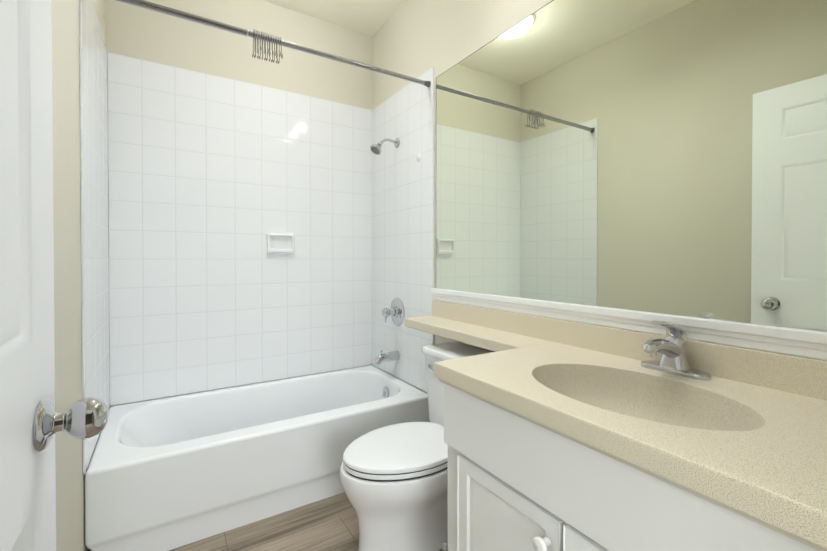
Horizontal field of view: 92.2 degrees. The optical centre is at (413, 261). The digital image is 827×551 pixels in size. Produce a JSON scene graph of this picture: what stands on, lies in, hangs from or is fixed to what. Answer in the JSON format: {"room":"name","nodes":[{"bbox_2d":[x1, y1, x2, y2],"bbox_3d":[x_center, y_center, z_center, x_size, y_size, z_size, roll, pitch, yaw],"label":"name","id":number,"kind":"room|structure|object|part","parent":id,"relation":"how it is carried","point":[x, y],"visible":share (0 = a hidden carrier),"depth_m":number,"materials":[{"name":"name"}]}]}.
{"room":"bathroom","nodes":[
{"label":"bathroom","id":0,"kind":"room"},
{"bbox_2d":[52,0,105,550],"bbox_3d":[-0.563,-0.218,0.287,0.150,2.750,4.388,0,1,-32],"label":"wall","id":1,"kind":"structure","parent":0,"point":[70,505],"depth_m":1.22,"materials":[{"name":"beige paint"}]},
{"bbox_2d":[0,0,108,550],"bbox_3d":[-0.380,0.131,0.313,0.168,2.028,0.771,0,1,-32],"label":"door","id":2,"kind":"structure","parent":1,"relation":"in","point":[32,422],"depth_m":0.54,"materials":[{"name":"white wood"}]},
{"bbox_2d":[79,0,109,473],"bbox_3d":[-1.377,-0.162,1.734,0.008,1.829,0.772,0,1,-32],"label":"wall tile","id":3,"kind":"structure","parent":1,"relation":"attached to","point":[93,56],"depth_m":1.62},
{"bbox_2d":[116,0,430,86],"bbox_3d":[-0.551,-0.961,1.836,1.505,0.113,0.096,0,1,-32],"label":"shower rod","id":4,"kind":"object","parent":3,"relation":"attached to","point":[269,38],"visible":1,"depth_m":1.76,"materials":[{"name":"silver metal"}]},
{"bbox_2d":[105,0,372,407],"bbox_3d":[-0.981,-0.239,2.527,1.524,2.750,0.150,0,1,-32],"label":"wall","id":5,"kind":"structure","parent":0,"point":[133,31],"depth_m":2.42,"materials":[{"name":"beige paint"}]},
{"bbox_2d":[108,52,371,405],"bbox_3d":[-0.939,-0.169,2.460,1.507,1.829,0.008,0,1,-32],"label":"wall tile","id":6,"kind":"structure","parent":5,"relation":"attached to","point":[213,180],"depth_m":2.36,"materials":[{"name":"white tile"}]},
{"bbox_2d":[267,233,293,252],"bbox_3d":[-0.832,-0.115,2.499,0.166,0.124,0.040,0,1,-32],"label":"soap dish","id":7,"kind":"object","parent":6,"relation":"attached to","point":[280,242],"visible":1,"depth_m":2.50,"materials":[{"name":"white ceramic"}]},
{"bbox_2d":[169,492,447,550],"bbox_3d":[0.104,1.183,0.719,1.924,0.060,4.388,0,1,-32],"label":"floor","id":8,"kind":"structure","parent":0,"point":[329,523],"depth_m":1.67,"materials":[{"name":"wood"}]},
{"bbox_2d":[85,365,429,550],"bbox_3d":[-0.738,0.945,2.151,1.518,0.390,0.757,0,1,-32],"label":"bathtub","id":9,"kind":"object","parent":8,"relation":"on","point":[167,474],"visible":0.9,"depth_m":1.79,"materials":[{"name":"white ceramic"}]},
{"bbox_2d":[340,342,490,550],"bbox_3d":[0.035,0.778,1.670,0.709,0.732,0.470,0,1,-32],"label":"toilet","id":10,"kind":"object","parent":8,"relation":"on","point":[394,480],"visible":0.62,"depth_m":1.51,"materials":[{"name":"white ceramic"}]},
{"bbox_2d":[405,300,826,550],"bbox_3d":[0.331,0.652,1.330,0.580,0.991,1.737,0,1,-32],"label":"bathroom vanity","id":11,"kind":"object","parent":8,"relation":"on","point":[562,435],"visible":1,"depth_m":0.92,"materials":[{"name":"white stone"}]},
{"bbox_2d":[264,0,405,35],"bbox_3d":[0.104,-1.627,0.693,1.924,0.060,4.388,0,1,-32],"label":"ceiling","id":12,"kind":"structure","parent":0,"point":[370,17],"depth_m":2.56,"materials":[{"name":"beige paint"}]},
{"bbox_2d":[372,0,822,393],"bbox_3d":[0.428,-0.233,1.857,0.150,2.750,2.783,0,1,-32],"label":"wall","id":13,"kind":"structure","parent":0,"point":[414,38],"depth_m":2.20,"materials":[{"name":"beige paint"}]},
{"bbox_2d":[372,67,433,391],"bbox_3d":[-0.094,-0.169,2.540,0.008,1.829,0.772,0,1,-32],"label":"wall tile","id":14,"kind":"structure","parent":13,"relation":"attached to","point":[402,224],"depth_m":2.47,"materials":[{"name":"white tile"}]},
{"bbox_2d":[370,138,399,154],"bbox_3d":[-0.180,-0.725,2.487,0.188,0.125,0.075,0,1,-32],"label":"shower head","id":15,"kind":"object","parent":14,"relation":"attached to","point":[375,149],"visible":1,"depth_m":2.46},
{"bbox_2d":[374,350,399,364],"bbox_3d":[-0.172,0.599,2.511,0.163,0.088,0.062,0,1,-32],"label":"tub spout","id":16,"kind":"object","parent":14,"relation":"attached to","point":[388,356],"visible":1,"depth_m":2.49,"materials":[{"name":"silver metal"}]},
{"bbox_2d":[382,298,404,325],"bbox_3d":[-0.148,0.321,2.523,0.105,0.180,0.180,0,1,-32],"label":"tub valve","id":17,"kind":"object","parent":14,"relation":"attached to","point":[396,311],"visible":1,"depth_m":2.51,"materials":[{"name":"silver metal"}]},
{"bbox_2d":[432,0,826,360],"bbox_3d":[0.569,-0.392,1.468,0.021,1.221,1.736,0,1,-32],"label":"mirror","id":18,"kind":"object","parent":13,"relation":"attached to","point":[665,158],"visible":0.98,"depth_m":1.23,"materials":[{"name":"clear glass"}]},
{"bbox_3d":[0.569,0.186,1.474,0.021,0.064,1.736,0,1,-32],"label":"trim","id":19,"kind":"part","parent":18,"relation":"part of","materials":[{"name":"white wood"}]}
]}

